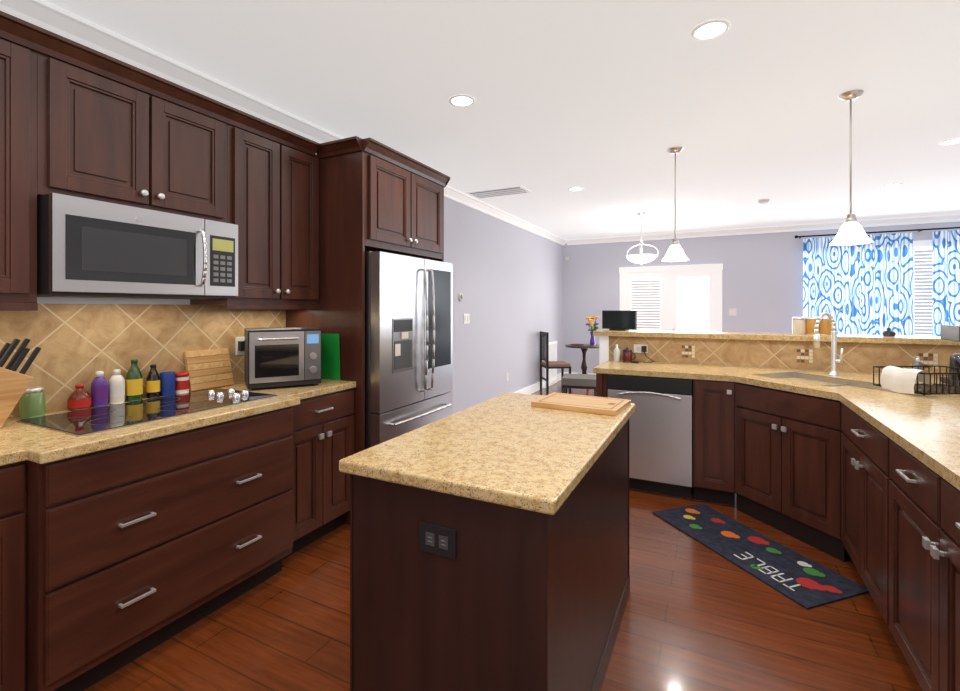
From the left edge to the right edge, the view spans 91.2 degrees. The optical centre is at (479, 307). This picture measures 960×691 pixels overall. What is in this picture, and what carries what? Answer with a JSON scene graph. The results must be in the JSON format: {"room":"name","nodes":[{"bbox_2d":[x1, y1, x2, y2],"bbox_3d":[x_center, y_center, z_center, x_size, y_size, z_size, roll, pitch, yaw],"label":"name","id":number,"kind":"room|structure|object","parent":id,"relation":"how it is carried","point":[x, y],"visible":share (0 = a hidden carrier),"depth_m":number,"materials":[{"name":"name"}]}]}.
{"room":"kitchen","nodes":[
{"label":"kitchen","id":0,"kind":"room"},
{"bbox_2d":[13,154,562,417],"bbox_3d":[-0.928,0.030,4.316,0.120,2.940,11.530,0,0,27],"label":"wall","id":1,"kind":"structure","parent":0,"point":[508,281],"depth_m":6.46,"materials":[{"name":"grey paint"}]},
{"bbox_2d":[0,27,47,306],"bbox_3d":[-2.074,-0.519,1.495,0.350,1.000,0.920,0,0,27],"label":"upper cabinet","id":2,"kind":"object","parent":1,"relation":"attached to","point":[23,59],"depth_m":1.78,"materials":[{"name":"brown wood"}]},
{"bbox_2d":[48,43,235,224],"bbox_3d":[-1.689,-0.732,2.264,0.350,0.575,0.800,0,0,27],"label":"upper cabinet","id":3,"kind":"object","parent":1,"relation":"attached to","point":[79,120],"depth_m":2.13,"materials":[{"name":"brown wood"}]},
{"bbox_2d":[37,193,237,298],"bbox_3d":[-1.630,-0.245,2.235,0.482,0.394,0.784,0,0,27],"label":"microwave","id":4,"kind":"object","parent":3,"relation":"attached to","point":[88,248],"visible":0.98,"depth_m":2.04,"materials":[{"name":"silver metal"}]},
{"bbox_2d":[0,303,285,417],"bbox_3d":[-2.110,0.225,1.802,0.011,0.489,3.336,0,0,27],"label":"tile backsplash","id":5,"kind":"structure","parent":1,"relation":"attached to","point":[80,343],"depth_m":2.35,"materials":[{"name":"beige tile"}]},
{"bbox_2d":[235,337,243,355],"bbox_3d":[-1.514,0.237,2.925,0.051,0.111,0.055,0,0,27],"label":"outlet","id":6,"kind":"object","parent":5,"relation":"attached to","point":[239,345],"visible":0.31,"depth_m":2.91,"materials":[{"name":"white plastic"}]},
{"bbox_2d":[190,119,319,306],"bbox_3d":[-1.361,-0.519,2.920,0.350,1.000,0.667,0,0,27],"label":"upper cabinet","id":7,"kind":"object","parent":1,"relation":"attached to","point":[278,178],"depth_m":2.81,"materials":[{"name":"brown wood"}]},
{"bbox_2d":[0,0,567,245],"bbox_3d":[-0.832,-1.290,4.272,0.089,0.099,11.279,0,0,27],"label":"crown molding","id":8,"kind":"structure","parent":1,"relation":"attached to","point":[58,20],"depth_m":2.58,"materials":[{"name":"white wood"}]},
{"bbox_2d":[458,293,462,300],"bbox_3d":[-0.226,-0.130,5.558,0.024,0.100,0.100,0,0,27],"label":"thermostat","id":9,"kind":"object","parent":1,"relation":"attached to","point":[460,296],"visible":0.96,"depth_m":5.53,"materials":[{"name":"white plastic"}]},
{"bbox_2d":[463,314,469,323],"bbox_3d":[-0.163,0.130,5.699,0.009,0.120,0.150,0,0,27],"label":"switch plate","id":10,"kind":"object","parent":1,"relation":"attached to","point":[466,318],"visible":1,"depth_m":5.70,"materials":[{"name":"white plastic"}]},
{"bbox_2d":[514,373,560,393],"bbox_3d":[0.385,1.335,6.789,0.015,0.130,5.689,0,0,27],"label":"baseboard","id":11,"kind":"structure","parent":1,"relation":"attached to","point":[533,388],"depth_m":7.79,"materials":[{"name":"white wood"}]},
{"bbox_2d":[44,0,959,239],"bbox_3d":[2.525,-1.390,2.589,7.600,0.100,11.290,0,0,27],"label":"ceiling","id":12,"kind":"structure","parent":0,"point":[605,105],"depth_m":2.91,"materials":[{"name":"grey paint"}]},
{"bbox_2d":[449,94,474,106],"bbox_3d":[-0.116,-1.335,3.032,0.169,0.008,0.169,0,0,3],"label":"recessed light","id":13,"kind":"object","parent":12,"relation":"in","point":[461,100],"depth_m":3.03,"materials":[{"name":"white plastic"}]},
{"bbox_2d":[466,185,530,198],"bbox_3d":[0.215,-1.331,5.416,0.680,0.017,0.320,0,0,27],"label":"ceiling vent","id":14,"kind":"object","parent":12,"relation":"in","point":[503,191],"visible":1,"depth_m":5.38,"materials":[{"name":"white metal"}]},
{"bbox_2d":[568,187,582,190],"bbox_3d":[1.073,-1.335,5.277,0.169,0.008,0.169,0,0,-12],"label":"recessed light","id":15,"kind":"object","parent":12,"relation":"in","point":[572,188],"depth_m":5.27,"materials":[{"name":"white plastic"}]},
{"bbox_2d":[627,212,658,264],"bbox_3d":[2.265,-0.970,6.610,0.435,0.739,0.450,0,0,27],"label":"chandelier","id":16,"kind":"object","parent":12,"relation":"hanging from","point":[641,258],"visible":1,"depth_m":6.55,"materials":[{"name":"silver metal"}]},
{"bbox_2d":[662,147,688,261],"bbox_3d":[1.646,-0.870,3.962,0.216,0.939,0.216,0,0,27],"label":"pendant light","id":17,"kind":"object","parent":12,"relation":"hanging from","point":[675,252],"visible":1,"depth_m":3.94,"materials":[{"name":"white glass"}]},
{"bbox_2d":[691,19,729,40],"bbox_3d":[1.109,-1.335,2.263,0.169,0.008,0.169,0,0,-12],"label":"recessed light","id":18,"kind":"object","parent":12,"relation":"in","point":[710,29],"depth_m":2.26,"materials":[{"name":"white plastic"}]},
{"bbox_2d":[758,199,769,203],"bbox_3d":[3.520,-1.322,5.832,0.130,0.034,0.130,0,0,27],"label":"smoke detector","id":19,"kind":"object","parent":12,"relation":"attached to","point":[761,201],"visible":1,"depth_m":5.79,"materials":[{"name":"white plastic"}]},
{"bbox_2d":[829,89,872,245],"bbox_3d":[2.321,-0.872,2.943,0.216,0.934,0.216,0,0,27],"label":"light","id":20,"kind":"object","parent":12,"relation":"hanging from","point":[851,231],"visible":1,"depth_m":2.92,"materials":[{"name":"white glass"}]},
{"bbox_2d":[939,138,959,144],"bbox_3d":[3.797,-1.335,3.770,0.169,0.008,0.169,0,0,3],"label":"recessed light","id":21,"kind":"object","parent":12,"relation":"in","point":[955,140],"depth_m":3.78,"materials":[{"name":"white plastic"}]},
{"bbox_2d":[84,380,922,690],"bbox_3d":[2.525,1.450,2.589,7.600,0.100,11.290,0,0,27],"label":"floor","id":22,"kind":"structure","parent":0,"point":[698,616],"depth_m":2.02,"materials":[{"name":"brown wood"}]},
{"bbox_2d":[0,400,307,690],"bbox_3d":[-1.528,0.955,2.167,0.724,0.890,1.175,0,0,27],"label":"base cabinet","id":23,"kind":"object","parent":22,"relation":"on","point":[113,560],"depth_m":1.80,"materials":[{"name":"brown wood"}]},
{"bbox_2d":[0,379,355,465],"bbox_3d":[-1.782,0.489,1.638,0.743,0.039,3.336,0,0,27],"label":"countertop","id":24,"kind":"structure","parent":23,"relation":"on","point":[20,442],"depth_m":1.84,"materials":[{"name":"stone"}]},
{"bbox_2d":[0,338,40,427],"bbox_3d":[-1.901,0.295,1.856,0.100,0.344,0.261,0,0,27],"label":"knife block","id":25,"kind":"object","parent":24,"relation":"on","point":[14,384],"visible":1,"depth_m":1.87,"materials":[{"name":"brown wood"}]},
{"bbox_2d":[19,387,45,418],"bbox_3d":[-1.932,0.406,2.028,0.084,0.125,0.084,0,0,27],"label":"mason jar","id":26,"kind":"object","parent":24,"relation":"on","point":[32,402],"visible":0.85,"depth_m":2.00,"materials":[{"name":"green glass"}]},
{"bbox_2d":[16,388,278,435],"bbox_3d":[-1.494,0.453,2.223,0.500,0.032,0.880,0,0,27],"label":"cooktop","id":27,"kind":"object","parent":24,"relation":"in","point":[93,420],"visible":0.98,"depth_m":2.10,"materials":[{"name":"black glass"}]},
{"bbox_2d":[183,348,233,391],"bbox_3d":[-1.584,0.356,2.754,0.074,0.224,0.260,0,0,27],"label":"cutting board","id":28,"kind":"object","parent":24,"relation":"on","point":[202,365],"visible":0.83,"depth_m":2.74,"materials":[{"name":"brown wood"}]},
{"bbox_2d":[244,327,320,389],"bbox_3d":[-1.205,0.297,2.872,0.400,0.342,0.394,0,0,-29],"label":"toaster oven","id":29,"kind":"object","parent":24,"relation":"on","point":[282,356],"visible":1,"depth_m":2.73,"materials":[{"name":"silver plastic"}]},
{"bbox_2d":[321,333,339,379],"bbox_3d":[-1.037,0.319,3.113,0.280,0.300,0.014,0,0,27],"label":"cutting board","id":30,"kind":"object","parent":24,"relation":"on","point":[330,358],"visible":0.64,"depth_m":3.08,"materials":[{"name":"green plastic"}]},
{"bbox_2d":[302,388,353,544],"bbox_3d":[-1.207,0.955,2.902,0.640,0.890,0.562,0,0,27],"label":"base cabinet","id":31,"kind":"object","parent":22,"relation":"on","point":[330,416],"depth_m":2.81,"materials":[{"name":"brown wood"}]},
{"bbox_2d":[286,136,449,523],"bbox_3d":[-0.805,0.163,3.581,0.753,2.475,1.125,0,0,27],"label":"surround","id":32,"kind":"object","parent":22,"relation":"on","point":[375,195],"visible":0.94,"depth_m":3.10,"materials":[{"name":"brown wood"}]},
{"bbox_2d":[365,251,452,448],"bbox_3d":[-0.745,0.517,3.551,0.831,1.765,0.925,0,0,27],"label":"refrigerator","id":33,"kind":"object","parent":22,"relation":"on","point":[408,343],"visible":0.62,"depth_m":3.23,"materials":[{"name":"silver metal"}]},
{"bbox_2d":[350,419,629,690],"bbox_3d":[0.164,0.955,1.887,0.647,0.890,1.270,0,0,27],"label":"kitchen island","id":34,"kind":"object","parent":22,"relation":"on","point":[449,592],"visible":0.88,"depth_m":1.35,"materials":[{"name":"brown wood"}]},
{"bbox_2d":[339,392,635,514],"bbox_3d":[0.164,0.489,1.888,0.695,0.039,1.315,0,0,27],"label":"island countertop","id":35,"kind":"structure","parent":34,"relation":"on","point":[515,450],"depth_m":1.52,"materials":[{"name":"stone"}]},
{"bbox_2d":[531,392,630,415],"bbox_3d":[0.490,0.458,2.265,0.400,0.023,0.290,0,0,31],"label":"cutting board","id":36,"kind":"object","parent":35,"relation":"on","point":[590,404],"visible":1,"depth_m":2.21,"materials":[{"name":"brown wood"}]},
{"bbox_2d":[540,331,570,393],"bbox_3d":[1.261,0.900,7.889,0.420,1.000,0.420,0,0,-8],"label":"dining chair","id":37,"kind":"object","parent":22,"relation":"on","point":[546,363],"visible":0.96,"depth_m":7.75,"materials":[{"name":"black wood"}]},
{"bbox_2d":[562,373,595,395],"bbox_3d":[1.118,1.080,5.232,0.424,0.641,0.424,0,0,15],"label":"stool","id":38,"kind":"object","parent":22,"relation":"on","point":[580,381],"visible":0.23,"depth_m":5.07,"materials":[{"name":"grey fabric"}]},
{"bbox_2d":[565,344,598,373],"bbox_3d":[1.820,1.025,8.202,0.670,0.750,0.670,0,0,27],"label":"dining table","id":39,"kind":"object","parent":22,"relation":"on","point":[584,348],"visible":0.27,"depth_m":8.15,"materials":[{"name":"brown wood"}]},
{"bbox_2d":[586,315,598,345],"bbox_3d":[1.967,0.388,8.162,0.233,0.523,0.268,0,0,27],"label":"flower vase","id":40,"kind":"object","parent":39,"relation":"on","point":[592,338],"visible":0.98,"depth_m":8.12,"materials":[{"name":"purple glass"}]},
{"bbox_2d":[608,374,692,497],"bbox_3d":[1.379,0.957,3.754,0.594,0.886,0.592,0,0,27],"label":"dishwasher","id":41,"kind":"object","parent":22,"relation":"on","point":[661,439],"visible":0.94,"depth_m":3.48,"materials":[{"name":"grey metal"}]},
{"bbox_2d":[693,379,723,502],"bbox_3d":[1.796,0.955,3.554,0.319,0.890,0.647,0,0,27],"label":"base cabinet","id":42,"kind":"object","parent":22,"relation":"on","point":[708,395],"depth_m":3.34,"materials":[{"name":"brown wood"}]},
{"bbox_2d":[652,504,868,609],"bbox_3d":[1.550,1.395,2.760,0.430,0.009,1.080,0,0,-18],"label":"rug","id":43,"kind":"object","parent":22,"relation":"on","point":[801,580],"visible":0.98,"depth_m":2.61,"materials":[{"name":"fabric"}]},
{"bbox_2d":[593,330,959,376],"bbox_3d":[2.307,0.805,3.824,2.687,1.190,0.375,0,0,27],"label":"raised bar","id":44,"kind":"object","parent":22,"relation":"on","point":[864,353],"visible":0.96,"depth_m":3.65,"materials":[{"name":"beige"}]},
{"bbox_2d":[602,310,636,330],"bbox_3d":[1.297,0.116,4.383,0.340,0.185,0.080,0,0,45],"label":"television","id":45,"kind":"object","parent":44,"relation":"on","point":[619,320],"visible":1,"depth_m":4.37,"materials":[{"name":"black plastic"}]},
{"bbox_2d":[792,317,831,334],"bbox_3d":[2.625,0.139,3.719,0.262,0.140,0.092,0,0,27],"label":"canisters","id":46,"kind":"object","parent":44,"relation":"on","point":[803,325],"visible":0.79,"depth_m":3.69,"materials":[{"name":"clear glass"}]},
{"bbox_2d":[882,328,895,335],"bbox_3d":[3.023,0.177,3.475,0.080,0.062,0.078,0,0,27],"label":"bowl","id":47,"kind":"object","parent":44,"relation":"on","point":[888,332],"visible":0.96,"depth_m":3.45,"materials":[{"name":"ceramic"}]},
{"bbox_2d":[724,381,838,555],"bbox_3d":[1.872,0.955,2.920,0.612,0.890,0.612,0,0,27],"label":"base cabinet","id":48,"kind":"object","parent":22,"relation":"on","point":[778,443],"depth_m":2.93,"materials":[{"name":"brown wood"}]},
{"bbox_2d":[832,401,887,624],"bbox_3d":[2.065,0.955,2.098,0.662,0.890,0.914,0,0,27],"label":"base cabinet","id":49,"kind":"object","parent":22,"relation":"on","point":[839,480],"depth_m":2.22,"materials":[{"name":"brown wood"}]},
{"bbox_2d":[888,437,959,690],"bbox_3d":[1.694,0.955,1.311,0.621,0.890,1.094,0,0,27],"label":"base cabinet","id":50,"kind":"object","parent":22,"relation":"on","point":[924,508],"depth_m":1.56,"materials":[{"name":"brown wood"}]},
{"bbox_2d":[593,360,959,489],"bbox_3d":[1.069,0.570,1.197,2.552,0.200,5.498,0,0,27],"label":"countertop","id":51,"kind":"structure","parent":50,"relation":"on","point":[924,429],"depth_m":2.44,"materials":[{"name":"stone"}]},
{"bbox_2d":[614,344,619,361],"bbox_3d":[1.197,0.394,4.115,0.054,0.150,0.062,0,0,27],"label":"soap bottle","id":52,"kind":"object","parent":51,"relation":"on","point":[616,354],"visible":1,"depth_m":4.10,"materials":[{"name":"white ceramic"}]},
{"bbox_2d":[622,348,635,362],"bbox_3d":[1.290,0.406,4.068,0.110,0.125,0.082,0,0,27],"label":"mug","id":53,"kind":"object","parent":51,"relation":"on","point":[627,355],"visible":1,"depth_m":4.04,"materials":[{"name":"red"}]},
{"bbox_2d":[631,346,654,362],"bbox_3d":[1.401,0.399,4.030,0.182,0.138,0.122,0,0,27],"label":"cord","id":54,"kind":"object","parent":51,"relation":"on","point":[644,349],"visible":0.98,"depth_m":4.06,"materials":[{"name":"black plastic"}]},
{"bbox_2d":[814,312,842,375],"bbox_3d":[2.414,0.248,3.262,0.181,0.441,0.166,0,0,27],"label":"faucet","id":55,"kind":"object","parent":51,"relation":"on","point":[834,362],"visible":1,"depth_m":3.27,"materials":[{"name":"silver metal"}]},
{"bbox_2d":[873,365,959,394],"bbox_3d":[2.535,0.400,2.655,0.474,0.138,0.308,0,0,-3],"label":"dish rack","id":56,"kind":"object","parent":51,"relation":"on","point":[897,379],"visible":1,"depth_m":2.59,"materials":[{"name":"brown metal"}]},
{"bbox_2d":[912,356,923,369],"bbox_3d":[2.968,0.399,3.188,0.063,0.140,0.063,0,0,27],"label":"soap pump","id":57,"kind":"object","parent":51,"relation":"on","point":[917,362],"visible":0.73,"depth_m":3.18,"materials":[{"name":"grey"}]},
{"bbox_2d":[940,325,959,386],"bbox_3d":[2.965,0.288,2.822,0.220,0.360,0.260,0,0,27],"label":"coffee maker","id":58,"kind":"object","parent":51,"relation":"on","point":[950,332],"visible":0.83,"depth_m":2.84,"materials":[{"name":"black plastic"}]},
{"bbox_2d":[563,221,959,373],"bbox_3d":[5.130,0.030,7.665,7.720,2.940,0.120,0,0,27],"label":"wall","id":59,"kind":"structure","parent":0,"point":[762,282],"depth_m":8.04,"materials":[{"name":"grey paint"}]},
{"bbox_2d":[619,264,722,331],"bbox_3d":[3.387,0.320,8.440,1.730,2.160,0.050,0,0,27],"label":"window","id":60,"kind":"structure","parent":59,"relation":"in","point":[675,298],"depth_m":8.40,"materials":[{"name":"white glass"}]},
{"bbox_2d":[729,309,736,315],"bbox_3d":[4.305,0.070,8.006,0.120,0.120,0.006,0,0,27],"label":"switch plate","id":61,"kind":"object","parent":59,"relation":"attached to","point":[732,312],"visible":1,"depth_m":8.00,"materials":[{"name":"white plastic"}]},
{"bbox_2d":[564,214,959,244],"bbox_3d":[5.066,-1.290,7.581,7.499,0.099,0.085,0,0,27],"label":"crown molding","id":62,"kind":"structure","parent":59,"relation":"attached to","point":[948,217],"depth_m":7.70,"materials":[{"name":"white wood"}]},
{"bbox_2d":[795,227,959,237],"bbox_3d":[6.405,-1.135,6.873,3.040,0.050,0.153,0,0,27],"label":"curtain rod","id":63,"kind":"object","parent":59,"relation":"attached to","point":[918,230],"visible":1,"depth_m":6.94,"materials":[{"name":"black metal"}]},
{"bbox_2d":[803,233,912,335],"bbox_3d":[5.723,0.090,7.159,1.334,2.380,0.104,0,0,27],"label":"curtain","id":64,"kind":"object","parent":63,"relation":"hanging from","point":[863,289],"visible":0.54,"depth_m":7.12,"materials":[{"name":"fabric"}]},
{"bbox_2d":[932,230,959,335],"bbox_3d":[7.072,0.090,6.481,1.254,2.380,0.104,0,0,27],"label":"curtain","id":65,"kind":"object","parent":63,"relation":"hanging from","point":[946,283],"visible":0.65,"depth_m":6.70,"materials":[{"name":"fabric"}]},
{"bbox_2d":[913,240,932,335],"bbox_3d":[6.379,-0.025,6.944,2.520,1.930,0.050,0,0,27],"label":"window blind","id":66,"kind":"structure","parent":59,"relation":"in","point":[922,281],"depth_m":6.90,"materials":[{"name":"white plastic"}]}
]}

